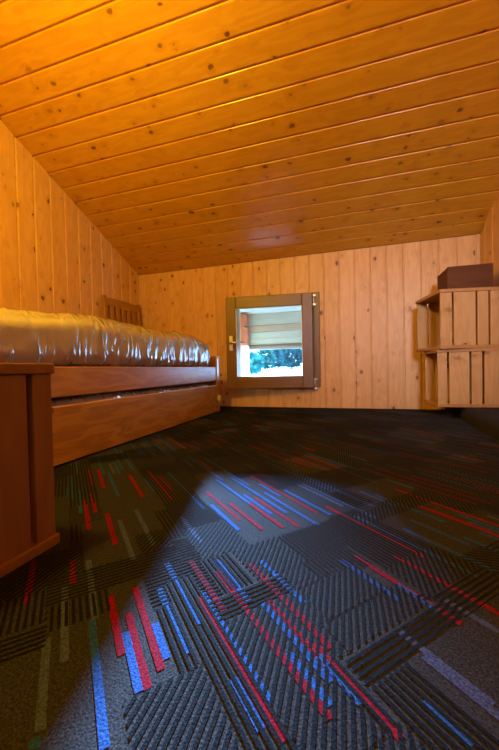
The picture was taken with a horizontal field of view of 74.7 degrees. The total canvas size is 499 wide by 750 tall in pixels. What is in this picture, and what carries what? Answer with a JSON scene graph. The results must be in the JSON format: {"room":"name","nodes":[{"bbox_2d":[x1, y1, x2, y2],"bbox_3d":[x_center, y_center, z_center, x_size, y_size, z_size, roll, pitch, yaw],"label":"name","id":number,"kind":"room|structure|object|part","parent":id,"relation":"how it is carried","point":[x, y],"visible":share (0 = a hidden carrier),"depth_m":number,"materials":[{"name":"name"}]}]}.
{"room":"attic bedroom","nodes":[
{"label":"attic bedroom","id":0,"kind":"room"},
{"bbox_2d":[0,120,138,324],"bbox_3d":[-1.739,-1.065,1.394,0.150,3.226,3.900,-1,1,17],"label":"wall","id":1,"kind":"structure","parent":0,"point":[53,258],"depth_m":2.26,"materials":[{"name":"brown wood"}]},
{"bbox_2d":[0,406,498,749],"bbox_3d":[-0.250,0.426,0.976,3.200,0.201,4.200,-1,1,17],"label":"floor","id":2,"kind":"structure","parent":0,"point":[230,578],"depth_m":0.49,"materials":[{"name":"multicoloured carpet"}]},
{"bbox_2d":[0,363,59,577],"bbox_3d":[-0.637,0.164,0.518,0.412,0.358,0.403,-1,1,17],"label":"cabinet","id":3,"kind":"object","parent":2,"relation":"on","point":[27,499],"visible":1,"depth_m":0.59,"materials":[{"name":"brown wood"}]},
{"bbox_3d":[-0.634,0.333,0.521,0.412,0.020,0.403,-1,1,17],"label":"board","id":4,"kind":"part","parent":3,"relation":"part of","materials":[{"name":"brown wood"}]},
{"bbox_2d":[102,295,141,326],"bbox_3d":[-1.096,-0.189,2.955,0.128,0.975,0.500,-1,1,17],"label":"folding chair","id":5,"kind":"object","parent":2,"relation":"on","point":[119,305],"visible":0.27,"depth_m":2.94,"materials":[{"name":"brown wood"}]},
{"bbox_3d":[-1.177,-0.185,2.738,0.024,0.973,0.038,-5,0,17],"label":"post","id":6,"kind":"part","parent":5,"relation":"part of","materials":[{"name":"brown wood"}]},
{"bbox_3d":[-1.150,-0.630,2.961,0.028,0.079,0.424,-5,0,17],"label":"rail","id":7,"kind":"part","parent":5,"relation":"part of","materials":[{"name":"brown wood"}]},
{"bbox_3d":[-1.042,-0.196,3.180,0.024,0.973,0.038,-5,0,17],"label":"post","id":8,"kind":"part","parent":5,"relation":"part of","materials":[{"name":"brown wood"}]},
{"bbox_2d":[51,356,220,465],"bbox_3d":[-0.915,0.101,1.812,0.848,0.447,2.007,-1,1,17],"label":"bed","id":9,"kind":"object","parent":2,"relation":"on","point":[79,430],"visible":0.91,"depth_m":1.50,"materials":[{"name":"brown wood"}]},
{"bbox_2d":[0,307,209,366],"bbox_3d":[-0.946,-0.148,1.782,0.847,0.245,1.854,-1,1,17],"label":"mattress","id":10,"kind":"object","parent":9,"relation":"on","point":[26,336],"visible":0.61,"depth_m":1.38,"materials":[{"name":"beige plastic"}]},
{"bbox_2d":[51,382,207,406],"bbox_3d":[-0.905,0.179,1.819,0.732,0.209,1.773,-1,1,17],"label":"mattress","id":11,"kind":"object","parent":9,"relation":"on","point":[58,401],"visible":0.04,"depth_m":1.57,"materials":[{"name":"grey fabric"}]},
{"bbox_3d":[-0.551,0.013,1.697,0.026,0.112,1.862,-1,1,17],"label":"rail","id":12,"kind":"part","parent":9,"relation":"part of","materials":[{"name":"brown wood"}]},
{"bbox_3d":[-0.278,0.073,2.634,0.057,0.447,0.062,-1,1,17],"label":"post","id":13,"kind":"part","parent":9,"relation":"part of","materials":[{"name":"brown wood"}]},
{"bbox_2d":[445,407,498,441],"bbox_3d":[0.903,0.270,0.620,0.484,0.079,3.900,-1,1,17],"label":"platform","id":14,"kind":"object","parent":2,"relation":"on","point":[486,420],"visible":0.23,"depth_m":1.75,"materials":[{"name":"grey carpet"}]},
{"bbox_2d":[424,348,498,407],"bbox_3d":[1.380,0.015,2.108,0.395,0.357,0.282,-1,1,13],"label":"wooden crate","id":15,"kind":"object","parent":14,"relation":"on","point":[468,377],"visible":1,"depth_m":1.99,"materials":[{"name":"brown wood"}]},
{"bbox_2d":[415,287,498,351],"bbox_3d":[1.363,-0.346,2.145,0.382,0.362,0.372,-1,1,6],"label":"wooden crate","id":16,"kind":"object","parent":15,"relation":"on","point":[458,318],"visible":0.98,"depth_m":1.97,"materials":[{"name":"brown wood"}]},
{"bbox_3d":[1.367,-0.175,2.148,0.382,0.020,0.372,-1,1,6],"label":"board","id":17,"kind":"part","parent":16,"relation":"part of","materials":[{"name":"brown wood"}]},
{"bbox_2d":[437,263,492,289],"bbox_3d":[1.396,-0.607,2.133,0.252,0.158,0.210,-1,1,15],"label":"wooden box","id":18,"kind":"object","parent":16,"relation":"on","point":[477,275],"visible":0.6,"depth_m":2.04,"materials":[{"name":"brown wood"}]},
{"bbox_3d":[1.384,0.183,2.111,0.395,0.020,0.282,-1,1,13],"label":"board","id":19,"kind":"part","parent":15,"relation":"part of","materials":[{"name":"brown wood"}]},
{"bbox_2d":[0,0,498,274],"bbox_3d":[-0.292,-1.910,0.950,3.200,1.926,4.114,-1,1,17],"label":"ceiling","id":20,"kind":"structure","parent":0,"point":[190,134],"depth_m":1.81,"materials":[{"name":"brown wood"}]},
{"bbox_2d":[138,234,479,409],"bbox_3d":[0.329,-0.325,2.904,3.200,1.607,0.160,-1,1,17],"label":"wall","id":21,"kind":"structure","parent":0,"point":[369,358],"depth_m":2.69,"materials":[{"name":"brown wood"}]},
{"bbox_2d":[240,306,301,375],"bbox_3d":[0.467,-0.194,3.247,7.000,1.726,0.610,-1,1,17],"label":"eave","id":22,"kind":"object","parent":21,"relation":"attached to","point":[278,327],"visible":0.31,"depth_m":3.58,"materials":[{"name":"wood"}]},
{"bbox_3d":[-0.079,-0.497,3.629,0.137,0.342,0.057,-1,1,17],"label":"bracket post","id":23,"kind":"part","parent":22,"relation":"part of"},
{"bbox_3d":[-0.066,0.174,3.641,0.137,0.999,0.057,-1,1,17],"label":"white post","id":24,"kind":"part","parent":22,"relation":"part of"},
{"bbox_2d":[225,292,320,389],"bbox_3d":[0.194,-0.279,2.808,0.798,0.815,0.304,-1,1,17],"label":"window","id":25,"kind":"structure","parent":21,"relation":"in","point":[310,377],"depth_m":2.74,"materials":[{"name":"brown wood"}]},
{"bbox_3d":[-0.111,-0.272,2.777,0.135,0.125,0.061,-1,1,10],"label":"handle","id":26,"kind":"part","parent":25,"relation":"part of","materials":[{"name":"metal"}]},
{"bbox_2d":[480,192,498,286],"bbox_3d":[1.178,-1.108,0.502,0.150,3.226,3.900,-1,1,17],"label":"wall","id":27,"kind":"structure","parent":0,"point":[489,235],"depth_m":2.17,"materials":[{"name":"brown wood"}]},
{"label":"outside","id":28,"kind":"structure","parent":0,"visible":0},
{"bbox_2d":[250,363,301,375],"bbox_3d":[-0.201,-0.452,19.890,40.000,5.624,32.000,-1,1,17],"label":"ground","id":29,"kind":"structure","parent":28,"point":[286,371],"depth_m":12.95,"materials":[{"name":"white snow"}]},
{"bbox_2d":[249,351,264,373],"bbox_3d":[0.109,-0.501,13.993,1.111,1.024,1.135,-1,1,4],"label":"shrub","id":30,"kind":"object","parent":29,"relation":"on","point":[256,363],"visible":0.62,"depth_m":13.74,"materials":[{"name":"green plant"}]},
{"bbox_2d":[256,349,275,370],"bbox_3d":[0.779,-0.859,16.265,1.143,1.400,1.105,-1,1,-2],"label":"shrub","id":31,"kind":"object","parent":29,"relation":"on","point":[268,360],"visible":0.64,"depth_m":16.06,"materials":[{"name":"green plant"}]},
{"bbox_2d":[272,349,284,368],"bbox_3d":[1.620,-0.997,18.514,1.156,1.387,1.076,-1,1,14],"label":"shrub","id":32,"kind":"object","parent":29,"relation":"on","point":[277,352],"visible":0.44,"depth_m":18.25,"materials":[{"name":"green plant"}]},
{"bbox_2d":[278,348,301,368],"bbox_3d":[1.782,-0.818,13.878,1.099,1.201,1.086,-2,1,-18],"label":"shrub","id":33,"kind":"object","parent":29,"relation":"on","point":[287,360],"visible":0.73,"depth_m":13.64,"materials":[{"name":"green plant"}]}
]}

